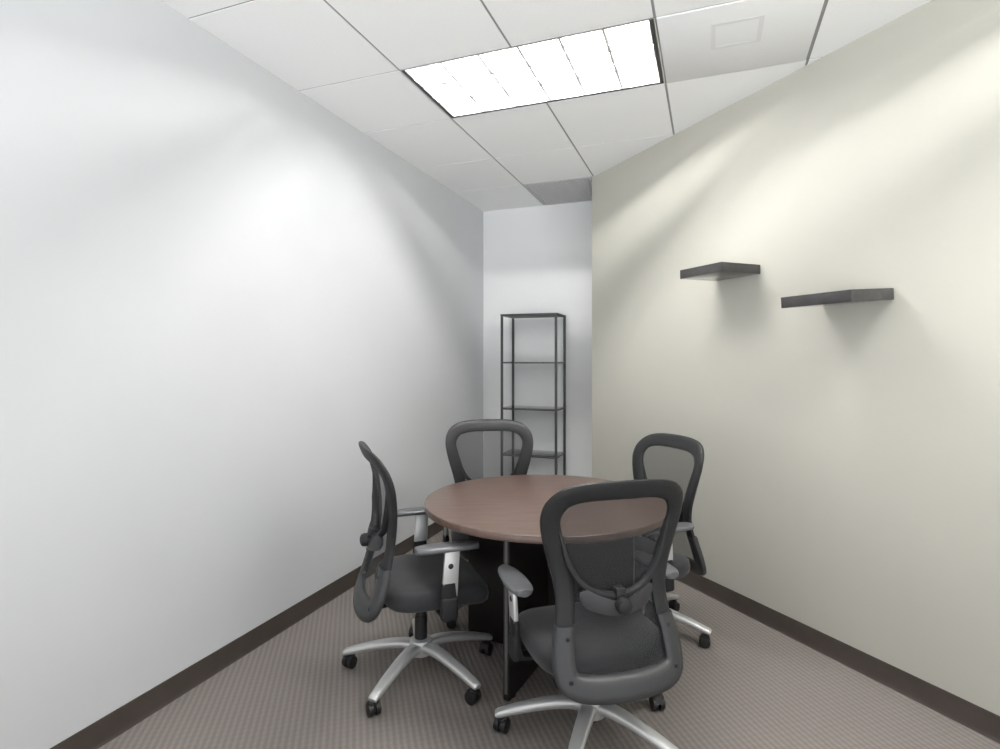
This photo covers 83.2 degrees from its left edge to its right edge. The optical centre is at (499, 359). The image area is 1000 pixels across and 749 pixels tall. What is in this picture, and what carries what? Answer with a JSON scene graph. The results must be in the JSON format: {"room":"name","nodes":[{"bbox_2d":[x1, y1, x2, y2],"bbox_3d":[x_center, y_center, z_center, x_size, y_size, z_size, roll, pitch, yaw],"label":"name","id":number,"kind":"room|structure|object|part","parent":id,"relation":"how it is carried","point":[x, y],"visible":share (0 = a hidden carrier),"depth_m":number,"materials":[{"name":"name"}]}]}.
{"room":"office","nodes":[
{"label":"office","id":0,"kind":"room"},
{"bbox_2d":[0,0,482,748],"bbox_3d":[-1.312,-0.085,2.572,0.100,2.970,6.300,0,0,21],"label":"wall","id":1,"kind":"structure","parent":0,"point":[216,286],"depth_m":2.36,"materials":[{"name":"white paint"}]},
{"bbox_2d":[50,522,442,748],"bbox_3d":[-1.259,1.353,2.553,0.014,0.094,6.300,0,0,21],"label":"baseboard","id":2,"kind":"structure","parent":1,"relation":"attached to","point":[112,725],"depth_m":2.46,"materials":[{"name":"brown rubber"}]},
{"bbox_2d":[483,201,591,477],"bbox_3d":[0.415,-0.085,5.343,1.395,2.970,0.100,0,0,21],"label":"wall","id":3,"kind":"structure","parent":0,"point":[537,259],"depth_m":5.29,"materials":[{"name":"white paint"}]},
{"bbox_2d":[160,0,930,211],"bbox_3d":[1.954,-1.457,1.244,7.138,0.014,6.690,0,0,21],"label":"ceiling","id":4,"kind":"structure","parent":0,"point":[306,44],"depth_m":2.88,"materials":[{"name":"tile"}]},
{"bbox_2d":[189,0,827,204],"bbox_3d":[1.954,-1.467,1.244,7.150,0.026,6.700,0,0,21],"label":"grid","id":5,"kind":"object","parent":4,"relation":"attached to","point":[652,1],"visible":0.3,"depth_m":2.60,"materials":[{"name":"grey metal"}]},
{"bbox_2d":[399,17,664,118],"bbox_3d":[0.182,-1.511,2.888,1.238,0.126,0.603,0,0,21],"label":"ceiling light","id":6,"kind":"object","parent":4,"relation":"attached to","point":[625,56],"visible":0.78,"depth_m":2.96,"materials":[{"name":"white plastic"}]},
{"bbox_2d":[523,177,591,204],"bbox_3d":[0.571,-1.464,4.870,0.566,0.033,0.654,0,0,21],"label":"ceiling vent","id":7,"kind":"object","parent":4,"relation":"in","point":[576,189],"visible":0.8,"depth_m":4.83,"materials":[{"name":"grey metal"}]},
{"bbox_2d":[656,0,824,82],"bbox_3d":[1.070,-1.452,2.556,0.646,0.013,0.595,0,0,21],"label":"ceiling vent","id":8,"kind":"object","parent":4,"relation":"in","point":[739,35],"visible":1,"depth_m":2.52,"materials":[{"name":"white metal"}]},
{"bbox_2d":[99,529,999,748],"bbox_3d":[2.054,1.425,1.367,7.250,0.050,6.400,0,0,21],"label":"floor","id":9,"kind":"structure","parent":0,"point":[755,686],"depth_m":2.32,"materials":[{"name":"carpet"}]},
{"bbox_2d":[342,441,492,717],"bbox_3d":[-0.345,0.880,2.540,0.690,1.036,0.696,0,0,-20],"label":"office chair","id":10,"kind":"object","parent":9,"relation":"on","point":[435,576],"visible":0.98,"depth_m":2.36,"materials":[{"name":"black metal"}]},
{"bbox_3d":[-0.570,0.769,2.445,0.074,0.082,0.056,0,0,-20],"label":"lumbar knob","id":11,"kind":"part","parent":10,"relation":"part of","materials":[{"name":"black plastic"}]},
{"bbox_3d":[-0.545,0.712,2.454,0.083,0.580,0.412,0,0,-20],"label":"panel","id":12,"kind":"part","parent":10,"relation":"part of","materials":[{"name":"grey fabric"}]},
{"bbox_3d":[-0.546,1.293,2.543,0.333,0.087,0.062,0,0,6],"label":"leg","id":13,"kind":"part","parent":10,"relation":"part of","materials":[{"name":"silver metal"}]},
{"bbox_3d":[-0.553,0.717,2.451,0.138,0.710,0.532,0,0,-20],"label":"frame","id":14,"kind":"part","parent":10,"relation":"part of","materials":[{"name":"black plastic"}]},
{"bbox_3d":[-0.433,1.293,2.346,0.062,0.087,0.333,0,0,24],"label":"leg","id":15,"kind":"part","parent":10,"relation":"part of","materials":[{"name":"silver metal"}]},
{"bbox_3d":[-0.394,1.293,2.712,0.062,0.087,0.333,0,0,-12],"label":"leg","id":16,"kind":"part","parent":10,"relation":"part of","materials":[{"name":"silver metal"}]},
{"bbox_3d":[-0.364,0.980,2.710,0.072,0.160,0.239,0,0,-20],"label":"armrest","id":17,"kind":"part","parent":10,"relation":"part of","materials":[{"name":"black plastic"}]},
{"bbox_3d":[-0.312,0.994,2.538,0.470,0.128,0.495,0,0,-20],"label":"seat","id":18,"kind":"part","parent":10,"relation":"part of","materials":[{"name":"black fabric"}]},
{"bbox_3d":[-0.241,0.980,2.373,0.072,0.160,0.239,0,0,-20],"label":"armrest","id":19,"kind":"part","parent":10,"relation":"part of","materials":[{"name":"black plastic"}]},
{"bbox_3d":[-0.210,1.293,2.393,0.333,0.087,0.062,0,0,42],"label":"leg","id":20,"kind":"part","parent":10,"relation":"part of","materials":[{"name":"silver metal"}]},
{"bbox_3d":[-0.186,1.293,2.620,0.333,0.087,0.062,0,0,-30],"label":"leg","id":21,"kind":"part","parent":10,"relation":"part of","materials":[{"name":"silver metal"}]},
{"bbox_2d":[442,419,532,628],"bbox_3d":[-0.019,0.880,3.200,0.692,1.036,0.696,0,0,-10],"label":"office chair","id":22,"kind":"object","parent":9,"relation":"on","point":[479,448],"visible":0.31,"depth_m":3.38,"materials":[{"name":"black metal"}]},
{"bbox_3d":[-0.197,0.980,3.115,0.239,0.160,0.072,0,0,-10],"label":"armrest","id":23,"kind":"part","parent":22,"relation":"part of","materials":[{"name":"black plastic"}]},
{"bbox_3d":[-0.022,0.994,3.156,0.495,0.128,0.470,0,0,-10],"label":"seat","id":24,"kind":"part","parent":22,"relation":"part of","materials":[{"name":"black fabric"}]},
{"bbox_3d":[-0.067,0.717,3.408,0.532,0.710,0.138,0,0,-10],"label":"frame","id":25,"kind":"part","parent":22,"relation":"part of","materials":[{"name":"black plastic"}]},
{"bbox_3d":[-0.065,0.712,3.400,0.412,0.580,0.083,0,0,-10],"label":"panel","id":26,"kind":"part","parent":22,"relation":"part of","materials":[{"name":"grey fabric"}]},
{"bbox_2d":[425,475,611,700],"bbox_3d":[0.218,1.030,2.680,1.144,0.740,1.144,0,0,0],"label":"round table","id":27,"kind":"object","parent":9,"relation":"on","point":[501,513],"visible":0.45,"depth_m":2.59,"materials":[{"name":"brown wood"}]},
{"bbox_3d":[0.218,1.046,2.680,0.840,0.701,0.028,0,0,27],"label":"panel","id":28,"kind":"part","parent":27,"relation":"part of","materials":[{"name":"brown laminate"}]},
{"bbox_3d":[0.218,1.046,2.680,0.028,0.701,0.840,0,0,27],"label":"panel","id":29,"kind":"part","parent":27,"relation":"part of","materials":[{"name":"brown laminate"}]},
{"bbox_2d":[500,313,565,474],"bbox_3d":[0.305,0.495,5.112,0.524,1.810,0.330,0,0,21],"label":"rack","id":30,"kind":"object","parent":9,"relation":"on","point":[535,454],"visible":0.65,"depth_m":5.05,"materials":[{"name":"black metal"}]},
{"bbox_3d":[0.017,0.503,5.056,0.020,1.794,0.020,0,0,20],"label":"post","id":31,"kind":"part","parent":30,"relation":"part of","materials":[{"name":"black metal"}]},
{"bbox_3d":[0.124,0.503,5.343,0.020,1.794,0.020,0,0,20],"label":"post","id":32,"kind":"part","parent":30,"relation":"part of","materials":[{"name":"black metal"}]},
{"bbox_3d":[0.305,-0.402,5.112,0.524,0.016,0.330,0,0,20],"label":"panel","id":33,"kind":"part","parent":30,"relation":"part of","materials":[{"name":"black metal"}]},
{"bbox_3d":[0.305,0.026,5.112,0.516,0.010,0.322,0,0,20],"label":"shelf rail","id":34,"kind":"part","parent":30,"relation":"part of","materials":[{"name":"black metal"}]},
{"bbox_3d":[0.305,0.439,5.112,0.516,0.010,0.322,0,0,20],"label":"shelf rail","id":35,"kind":"part","parent":30,"relation":"part of","materials":[{"name":"black metal"}]},
{"bbox_2d":[503,405,564,409],"bbox_3d":[0.305,0.431,5.112,0.512,0.006,0.278,0,0,20],"label":"glass shelf","id":36,"kind":"object","parent":30,"relation":"attached to","point":[513,407],"depth_m":5.08,"materials":[{"name":"clear glass"}]},
{"bbox_3d":[0.305,0.851,5.112,0.516,0.010,0.322,0,0,20],"label":"shelf rail","id":37,"kind":"part","parent":30,"relation":"part of","materials":[{"name":"black metal"}]},
{"bbox_2d":[532,450,564,456],"bbox_3d":[0.305,0.843,5.112,0.512,0.006,0.278,0,0,20],"label":"glass shelf","id":38,"kind":"object","parent":30,"relation":"attached to","point":[535,453],"depth_m":5.10,"materials":[{"name":"clear glass"}]},
{"bbox_3d":[0.485,0.503,4.881,0.020,1.794,0.020,0,0,20],"label":"post","id":39,"kind":"part","parent":30,"relation":"part of","materials":[{"name":"black metal"}]},
{"bbox_3d":[0.592,0.503,5.168,0.020,1.794,0.020,0,0,20],"label":"post","id":40,"kind":"part","parent":30,"relation":"part of","materials":[{"name":"black metal"}]},
{"bbox_2d":[493,479,682,748],"bbox_3d":[0.333,0.896,2.119,0.719,1.008,0.682,0,0,-16],"label":"office chair","id":41,"kind":"object","parent":9,"relation":"on","point":[609,637],"visible":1,"depth_m":1.89,"materials":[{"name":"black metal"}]},
{"bbox_3d":[0.152,1.025,2.093,0.239,0.160,0.072,0,0,-16],"label":"armrest","id":42,"kind":"part","parent":41,"relation":"part of","materials":[{"name":"black plastic"}]},
{"bbox_3d":[0.147,1.293,2.103,0.333,0.087,0.062,0,0,4],"label":"leg","id":43,"kind":"part","parent":41,"relation":"part of","materials":[{"name":"silver metal"}]},
{"bbox_3d":[0.328,1.036,2.133,0.495,0.128,0.470,0,0,-16],"label":"seat","id":44,"kind":"part","parent":41,"relation":"part of","materials":[{"name":"black fabric"}]},
{"bbox_3d":[0.268,1.293,1.911,0.062,0.087,0.333,0,0,22],"label":"leg","id":45,"kind":"part","parent":41,"relation":"part of","materials":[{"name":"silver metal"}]},
{"bbox_3d":[0.398,0.747,1.887,0.532,0.710,0.138,0,0,-16],"label":"frame","id":46,"kind":"part","parent":41,"relation":"part of","materials":[{"name":"black plastic"}]},
{"bbox_3d":[0.396,0.742,1.895,0.412,0.580,0.083,0,0,-16],"label":"panel","id":47,"kind":"part","parent":41,"relation":"part of","materials":[{"name":"grey fabric"}]},
{"bbox_3d":[0.403,0.799,1.869,0.056,0.082,0.074,0,0,-16],"label":"lumbar knob","id":48,"kind":"part","parent":41,"relation":"part of","materials":[{"name":"black plastic"}]},
{"bbox_3d":[0.488,1.293,1.966,0.333,0.087,0.062,0,0,40],"label":"leg","id":49,"kind":"part","parent":41,"relation":"part of","materials":[{"name":"silver metal"}]},
{"bbox_2d":[632,433,711,648],"bbox_3d":[0.715,0.900,2.936,0.688,0.995,0.694,0,0,-24],"label":"office chair","id":50,"kind":"object","parent":9,"relation":"on","point":[679,459],"visible":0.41,"depth_m":2.89,"materials":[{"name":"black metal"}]},
{"bbox_3d":[0.906,0.752,3.008,0.083,0.580,0.412,0,0,-24],"label":"panel","id":51,"kind":"part","parent":50,"relation":"part of","materials":[{"name":"grey fabric"}]},
{"bbox_3d":[0.913,0.757,3.011,0.138,0.710,0.532,0,0,-24],"label":"frame","id":52,"kind":"part","parent":50,"relation":"part of","materials":[{"name":"black plastic"}]},
{"bbox_3d":[0.743,1.017,2.739,0.072,0.160,0.239,0,0,-24],"label":"armrest","id":53,"kind":"part","parent":50,"relation":"part of","materials":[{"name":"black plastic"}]},
{"bbox_3d":[0.866,1.293,3.052,0.333,0.087,0.062,0,0,-41],"label":"leg","id":54,"kind":"part","parent":50,"relation":"part of","materials":[{"name":"silver metal"}]},
{"bbox_3d":[0.679,1.034,2.907,0.470,0.128,0.495,0,0,-24],"label":"seat","id":55,"kind":"part","parent":50,"relation":"part of","materials":[{"name":"black fabric"}]},
{"bbox_3d":[0.886,1.293,2.825,0.333,0.087,0.062,0,0,31],"label":"leg","id":56,"kind":"part","parent":50,"relation":"part of","materials":[{"name":"silver metal"}]},
{"bbox_2d":[592,0,999,715],"bbox_3d":[2.367,-0.085,1.042,0.507,2.970,8.560,0,0,-22],"label":"wall","id":57,"kind":"structure","parent":0,"point":[848,488],"depth_m":2.62,"materials":[{"name":"beige paint"}]},
{"bbox_2d":[680,262,759,280],"bbox_3d":[1.206,-0.484,3.102,0.278,0.050,0.305,-1,0,-25],"label":"floating shelf","id":58,"kind":"object","parent":57,"relation":"attached to","point":[719,271],"visible":1,"depth_m":3.01,"materials":[{"name":"black laminate"}]},
{"bbox_2d":[781,288,893,307],"bbox_3d":[1.483,-0.272,2.492,0.281,0.070,0.330,0,0,-25],"label":"floating shelf","id":59,"kind":"object","parent":57,"relation":"attached to","point":[851,296],"visible":1,"depth_m":2.38,"materials":[{"name":"black laminate"}]},
{"bbox_2d":[677,571,999,743],"bbox_3d":[2.383,1.353,0.841,0.014,0.094,7.997,0,0,-24],"label":"baseboard","id":60,"kind":"structure","parent":57,"relation":"attached to","point":[980,720],"depth_m":2.52,"materials":[{"name":"brown rubber"}]}
]}

